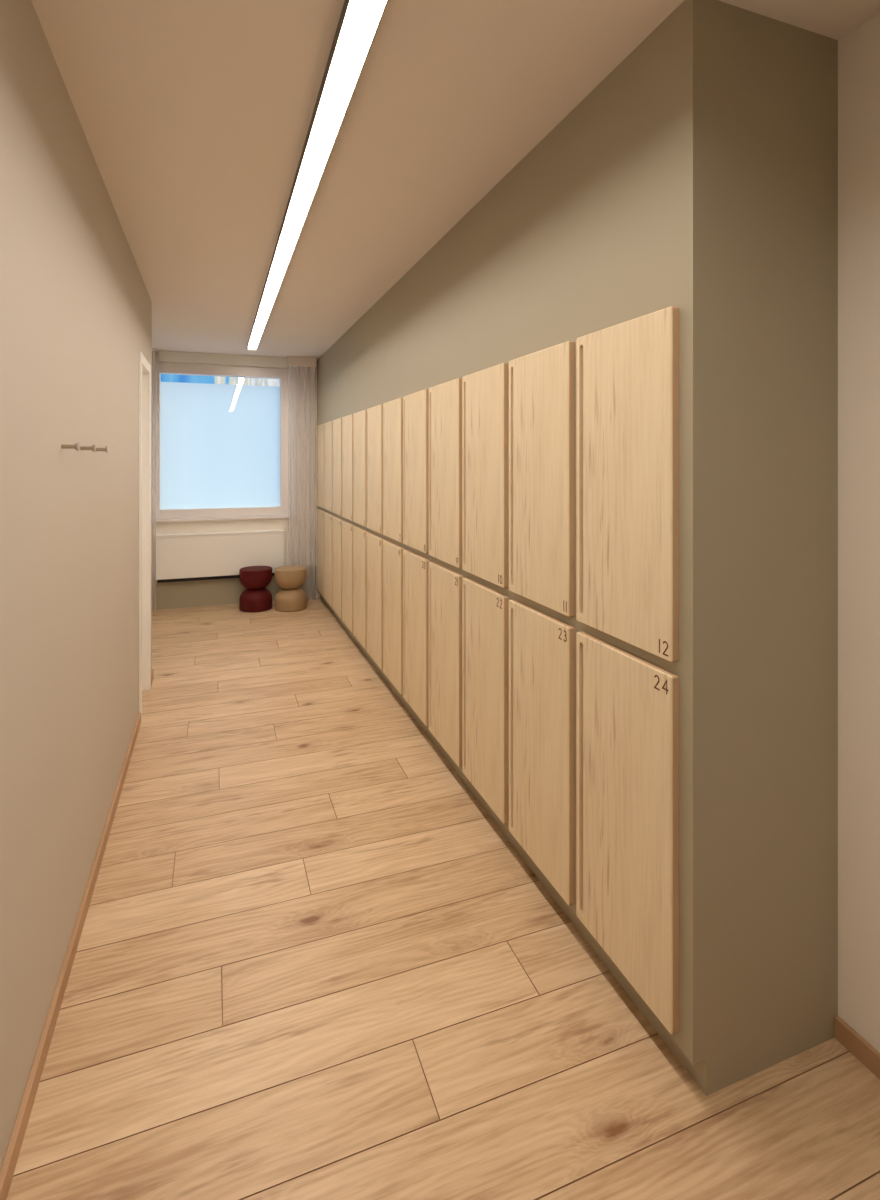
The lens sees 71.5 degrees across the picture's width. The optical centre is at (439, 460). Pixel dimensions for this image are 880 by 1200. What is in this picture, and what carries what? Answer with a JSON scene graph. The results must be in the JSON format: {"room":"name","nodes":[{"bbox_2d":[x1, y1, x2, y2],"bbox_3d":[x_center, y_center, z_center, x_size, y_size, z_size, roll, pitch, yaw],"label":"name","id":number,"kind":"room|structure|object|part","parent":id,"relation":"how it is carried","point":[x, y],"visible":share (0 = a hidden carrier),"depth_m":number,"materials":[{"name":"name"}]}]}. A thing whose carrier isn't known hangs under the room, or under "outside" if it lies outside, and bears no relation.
{"room":"locker room","nodes":[
{"label":"locker room","id":0,"kind":"room"},
{"bbox_2d":[0,0,151,1169],"bbox_3d":[-0.734,0.203,0.591,0.147,2.598,7.707,0,0,-20],"label":"wall","id":1,"kind":"structure","parent":0,"point":[76,304],"depth_m":1.67,"materials":[{"name":"beige paint"}]},
{"bbox_2d":[61,442,78,450],"bbox_3d":[-1.061,-0.039,1.752,0.042,0.027,0.027,0,0,-20],"label":"coat hook","id":2,"kind":"object","parent":1,"relation":"attached to","point":[63,446],"visible":1,"depth_m":1.75,"materials":[{"name":"brown wood"}]},
{"bbox_3d":[-1.047,-0.039,1.757,0.012,0.027,0.027,0,0,-20],"label":"knob","id":3,"kind":"part","parent":2,"relation":"part of","materials":[{"name":"silver metal"}]},
{"bbox_2d":[0,712,140,1199],"bbox_3d":[-0.525,1.475,0.256,0.014,0.055,6.933,0,0,-20],"label":"baseboard","id":4,"kind":"structure","parent":1,"relation":"attached to","point":[7,1170],"depth_m":1.63,"materials":[{"name":"brown wood"}]},
{"bbox_2d":[80,444,95,451],"bbox_3d":[-1.152,-0.039,1.998,0.042,0.027,0.027,0,0,-20],"label":"coat hook","id":5,"kind":"object","parent":1,"relation":"attached to","point":[93,448],"visible":1,"depth_m":1.99,"materials":[{"name":"beige wood"}]},
{"bbox_3d":[-1.137,-0.039,2.003,0.012,0.027,0.027,0,0,-20],"label":"knob","id":6,"kind":"part","parent":5,"relation":"part of","materials":[{"name":"brown wood"}]},
{"bbox_2d":[96,446,107,452],"bbox_3d":[-1.239,-0.039,2.235,0.042,0.027,0.027,0,0,-20],"label":"coat hook","id":7,"kind":"object","parent":1,"relation":"attached to","point":[105,449],"visible":0.87,"depth_m":2.23,"materials":[{"name":"brown wood"}]},
{"bbox_2d":[139,351,150,719],"bbox_3d":[-1.892,0.438,3.751,0.160,2.128,0.571,0,0,-20],"label":"door","id":8,"kind":"structure","parent":1,"relation":"in","point":[144,366],"depth_m":3.98,"materials":[{"name":"white paint"}]},
{"bbox_2d":[151,669,153,684],"bbox_3d":[-1.956,1.475,4.140,0.014,0.055,0.203,0,0,-20],"label":"baseboard","id":9,"kind":"structure","parent":1,"relation":"attached to","point":[152,670],"depth_m":4.15,"materials":[{"name":"brown wood"}]},
{"bbox_2d":[152,351,319,609],"bbox_3d":[-2.010,0.203,6.537,2.596,2.598,0.273,0,0,-20],"label":"wall","id":10,"kind":"structure","parent":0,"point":[300,534],"depth_m":6.52,"materials":[{"name":"beige paint"}]},
{"bbox_2d":[155,530,284,582],"bbox_3d":[-2.251,0.983,6.312,1.253,0.476,0.105,0,0,-20],"label":"radiator cover","id":11,"kind":"object","parent":10,"relation":"attached to","point":[208,555],"visible":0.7,"depth_m":6.25,"materials":[{"name":"white paint"}]},
{"bbox_2d":[158,573,273,582],"bbox_3d":[-2.253,1.198,6.318,1.211,0.046,0.069,0,0,-20],"label":"air vent","id":12,"kind":"object","parent":11,"relation":"attached to","point":[192,576],"depth_m":6.19,"materials":[{"name":"white metal"}]},
{"bbox_2d":[152,362,296,521],"bbox_3d":[-2.248,-0.183,6.399,1.451,1.601,0.158,0,0,-20],"label":"window","id":13,"kind":"structure","parent":10,"relation":"attached to","point":[220,451],"depth_m":6.39,"materials":[{"name":"white"}]},
{"bbox_3d":[-2.233,0.604,6.359,1.451,0.028,0.074,0,0,-20],"label":"sill","id":14,"kind":"part","parent":13,"relation":"part of","materials":[{"name":"white"}]},
{"bbox_3d":[-1.584,-0.197,6.604,0.060,1.572,0.021,0,0,-20],"label":"trim","id":15,"kind":"part","parent":13,"relation":"part of","materials":[{"name":"white paint"}]},
{"bbox_2d":[6,597,879,1199],"bbox_3d":[-0.305,1.534,1.865,2.439,0.063,9.905,0,0,-20],"label":"floor","id":16,"kind":"structure","parent":0,"point":[310,962],"depth_m":1.67,"materials":[{"name":"brown wood"}]},
{"bbox_2d":[239,566,271,612],"bbox_3d":[-1.859,1.296,6.175,0.319,0.411,0.319,0,0,-20],"label":"stool","id":17,"kind":"object","parent":16,"relation":"on","point":[256,598],"visible":1,"depth_m":6.05,"materials":[{"name":"red paint"}]},
{"bbox_3d":[-1.859,1.192,6.175,0.319,0.203,0.319,0,0,-20],"label":"seat","id":18,"kind":"part","parent":17,"relation":"part of","materials":[{"name":"red paint"}]},
{"bbox_2d":[274,565,306,611],"bbox_3d":[-1.514,1.296,6.190,0.319,0.411,0.319,0,0,-20],"label":"stool","id":19,"kind":"object","parent":16,"relation":"on","point":[291,598],"visible":1,"depth_m":6.07,"materials":[{"name":"beige paint"}]},
{"bbox_3d":[-1.514,1.192,6.190,0.319,0.203,0.319,0,0,-20],"label":"seat","id":20,"kind":"part","parent":19,"relation":"part of","materials":[{"name":"beige paint"}]},
{"bbox_2d":[31,0,879,359],"bbox_3d":[-0.290,-1.149,1.870,2.596,0.105,10.094,0,0,-20],"label":"ceiling","id":21,"kind":"structure","parent":0,"point":[194,116],"depth_m":1.97,"materials":[{"name":"white paint"}]},
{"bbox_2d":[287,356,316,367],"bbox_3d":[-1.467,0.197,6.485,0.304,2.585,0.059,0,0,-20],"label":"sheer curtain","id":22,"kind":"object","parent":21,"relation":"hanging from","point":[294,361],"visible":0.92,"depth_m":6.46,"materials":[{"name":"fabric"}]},
{"bbox_2d":[247,0,387,349],"bbox_3d":[-0.623,-1.078,2.652,0.085,0.036,6.886,0,0,-20],"label":"recessed light","id":23,"kind":"object","parent":21,"relation":"in","point":[359,21],"visible":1,"depth_m":1.98,"materials":[{"name":"white plastic"}]},
{"bbox_2d":[317,0,837,424],"bbox_3d":[-0.156,-0.742,4.148,0.476,0.708,5.618,0,0,-20],"label":"wall","id":24,"kind":"structure","parent":0,"point":[705,163],"depth_m":1.60,"materials":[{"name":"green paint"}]},
{"bbox_2d":[685,295,837,1064],"bbox_3d":[0.811,0.514,1.524,0.476,1.804,0.026,0,0,-20],"label":"panel","id":25,"kind":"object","parent":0,"point":[761,379],"depth_m":1.50,"materials":[{"name":"grey paint"}]},
{"bbox_2d":[838,12,879,1051],"bbox_3d":[0.859,0.203,2.293,0.147,2.598,9.800,0,0,-20],"label":"wall","id":26,"kind":"structure","parent":0,"point":[859,49],"depth_m":1.54,"materials":[{"name":"beige paint"}]},
{"bbox_2d":[320,594,879,1095],"bbox_3d":[0.585,1.459,2.193,0.436,0.086,9.800,0,0,-20],"label":"baseboard","id":27,"kind":"structure","parent":26,"relation":"attached to","point":[715,1073],"depth_m":1.55,"materials":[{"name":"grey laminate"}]},
{"bbox_2d":[317,507,325,598],"bbox_3d":[-1.014,0.960,6.444,0.497,0.912,0.455,0,0,-20],"label":"locker","id":28,"kind":"object","parent":27,"relation":"on","point":[320,512],"visible":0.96,"depth_m":6.34,"materials":[{"name":"beige laminate"}]},
{"bbox_2d":[317,422,325,509],"bbox_3d":[-1.014,0.058,6.444,0.497,0.891,0.455,0,0,-20],"label":"locker","id":29,"kind":"object","parent":28,"relation":"on","point":[320,428],"visible":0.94,"depth_m":6.34,"materials":[{"name":"beige laminate"}]},
{"bbox_2d":[324,511,333,608],"bbox_3d":[-0.856,0.960,6.017,0.497,0.912,0.455,0,0,-20],"label":"locker","id":30,"kind":"object","parent":27,"relation":"on","point":[328,515],"visible":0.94,"depth_m":5.89,"materials":[{"name":"beige laminate"}]},
{"bbox_2d":[324,419,333,513],"bbox_3d":[-0.856,0.058,6.017,0.497,0.891,0.455,0,0,-20],"label":"locker","id":31,"kind":"object","parent":30,"relation":"on","point":[328,425],"visible":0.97,"depth_m":5.89,"materials":[{"name":"beige laminate"}]},
{"bbox_2d":[332,514,343,622],"bbox_3d":[-0.699,0.960,5.590,0.497,0.912,0.455,0,0,-20],"label":"locker","id":32,"kind":"object","parent":27,"relation":"on","point":[337,520],"visible":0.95,"depth_m":5.46,"materials":[{"name":"beige laminate"}]},
{"bbox_2d":[332,416,343,517],"bbox_3d":[-0.699,0.058,5.590,0.497,0.891,0.455,0,0,-20],"label":"locker","id":33,"kind":"object","parent":32,"relation":"on","point":[337,422],"visible":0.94,"depth_m":5.46,"materials":[{"name":"beige laminate"}]},
{"bbox_2d":[342,519,354,636],"bbox_3d":[-0.542,0.960,5.162,0.497,0.912,0.455,0,0,-20],"label":"locker","id":34,"kind":"object","parent":27,"relation":"on","point":[347,526],"visible":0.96,"depth_m":5.05,"materials":[{"name":"beige laminate"}]},
{"bbox_2d":[342,412,354,522],"bbox_3d":[-0.542,0.058,5.162,0.497,0.891,0.455,0,0,-20],"label":"locker","id":35,"kind":"object","parent":34,"relation":"on","point":[347,420],"visible":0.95,"depth_m":5.05,"materials":[{"name":"beige laminate"}]},
{"bbox_2d":[353,524,368,654],"bbox_3d":[-0.384,0.960,4.735,0.497,0.912,0.455,0,0,-20],"label":"locker","id":36,"kind":"object","parent":27,"relation":"on","point":[359,532],"visible":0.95,"depth_m":4.60,"materials":[{"name":"beige laminate"}]},
{"bbox_2d":[353,407,368,528],"bbox_3d":[-0.384,0.058,4.735,0.497,0.891,0.455,0,0,-20],"label":"locker","id":37,"kind":"object","parent":36,"relation":"on","point":[360,416],"visible":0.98,"depth_m":4.60,"materials":[{"name":"beige laminate"}]},
{"bbox_2d":[367,530,384,674],"bbox_3d":[-0.227,0.960,4.308,0.497,0.912,0.455,0,0,-20],"label":"locker","id":38,"kind":"object","parent":27,"relation":"on","point":[374,540],"visible":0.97,"depth_m":4.17,"materials":[{"name":"beige laminate"}]},
{"bbox_2d":[367,401,384,536],"bbox_3d":[-0.227,0.058,4.308,0.497,0.891,0.455,0,0,-20],"label":"locker","id":39,"kind":"object","parent":38,"relation":"on","point":[375,412],"visible":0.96,"depth_m":4.17,"materials":[{"name":"beige laminate"}]},
{"bbox_2d":[383,537,404,699],"bbox_3d":[-0.069,0.960,3.881,0.497,0.912,0.455,0,0,-20],"label":"locker","id":40,"kind":"object","parent":27,"relation":"on","point":[392,550],"visible":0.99,"depth_m":3.75,"materials":[{"name":"beige laminate"}]},
{"bbox_2d":[383,395,404,545],"bbox_3d":[-0.069,0.058,3.881,0.497,0.891,0.455,0,0,-20],"label":"locker","id":41,"kind":"object","parent":40,"relation":"on","point":[392,408],"visible":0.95,"depth_m":3.75,"materials":[{"name":"beige laminate"}]},
{"bbox_2d":[403,546,430,732],"bbox_3d":[0.088,0.960,3.454,0.497,0.912,0.455,0,0,-20],"label":"locker","id":42,"kind":"object","parent":27,"relation":"on","point":[415,563],"visible":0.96,"depth_m":3.34,"materials":[{"name":"beige laminate"}]},
{"bbox_2d":[403,386,430,556],"bbox_3d":[0.088,0.058,3.454,0.497,0.891,0.455,0,0,-20],"label":"locker","id":43,"kind":"object","parent":42,"relation":"on","point":[415,403],"visible":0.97,"depth_m":3.34,"materials":[{"name":"beige laminate"}]},
{"bbox_2d":[429,558,464,775],"bbox_3d":[0.245,0.960,3.027,0.497,0.912,0.455,0,0,-20],"label":"locker","id":44,"kind":"object","parent":27,"relation":"on","point":[445,581],"visible":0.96,"depth_m":2.90,"materials":[{"name":"beige laminate"}]},
{"bbox_2d":[429,374,464,572],"bbox_3d":[0.245,0.058,3.027,0.497,0.891,0.455,0,0,-20],"label":"locker","id":45,"kind":"object","parent":44,"relation":"on","point":[445,397],"visible":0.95,"depth_m":2.90,"materials":[{"name":"beige laminate"}]},
{"bbox_2d":[462,573,510,833],"bbox_3d":[0.403,0.960,2.600,0.497,0.912,0.455,0,0,-20],"label":"locker","id":46,"kind":"object","parent":27,"relation":"on","point":[485,606],"visible":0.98,"depth_m":2.47,"materials":[{"name":"beige laminate"}]},
{"bbox_2d":[462,358,510,592],"bbox_3d":[0.403,0.058,2.600,0.497,0.891,0.455,0,0,-20],"label":"locker","id":47,"kind":"object","parent":46,"relation":"on","point":[485,390],"visible":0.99,"depth_m":2.47,"materials":[{"name":"beige laminate"}]},
{"bbox_2d":[509,594,577,918],"bbox_3d":[0.560,0.960,2.173,0.497,0.912,0.455,0,0,-20],"label":"locker","id":48,"kind":"object","parent":27,"relation":"on","point":[542,642],"visible":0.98,"depth_m":2.03,"materials":[{"name":"beige laminate"}]},
{"bbox_2d":[509,335,577,622],"bbox_3d":[0.560,0.058,2.173,0.497,0.891,0.455,0,0,-20],"label":"locker","id":49,"kind":"object","parent":48,"relation":"on","point":[542,380],"visible":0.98,"depth_m":2.03,"materials":[{"name":"beige laminate"}]},
{"bbox_2d":[576,624,684,1053],"bbox_3d":[0.718,0.960,1.746,0.497,0.912,0.455,0,0,-20],"label":"locker","id":50,"kind":"object","parent":27,"relation":"on","point":[630,703],"visible":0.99,"depth_m":1.60,"materials":[{"name":"beige laminate"}]},
{"bbox_2d":[576,297,684,671],"bbox_3d":[0.718,0.058,1.746,0.497,0.891,0.455,0,0,-20],"label":"locker","id":51,"kind":"object","parent":50,"relation":"on","point":[630,371],"visible":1,"depth_m":1.60,"materials":[{"name":"beige laminate"}]}
]}

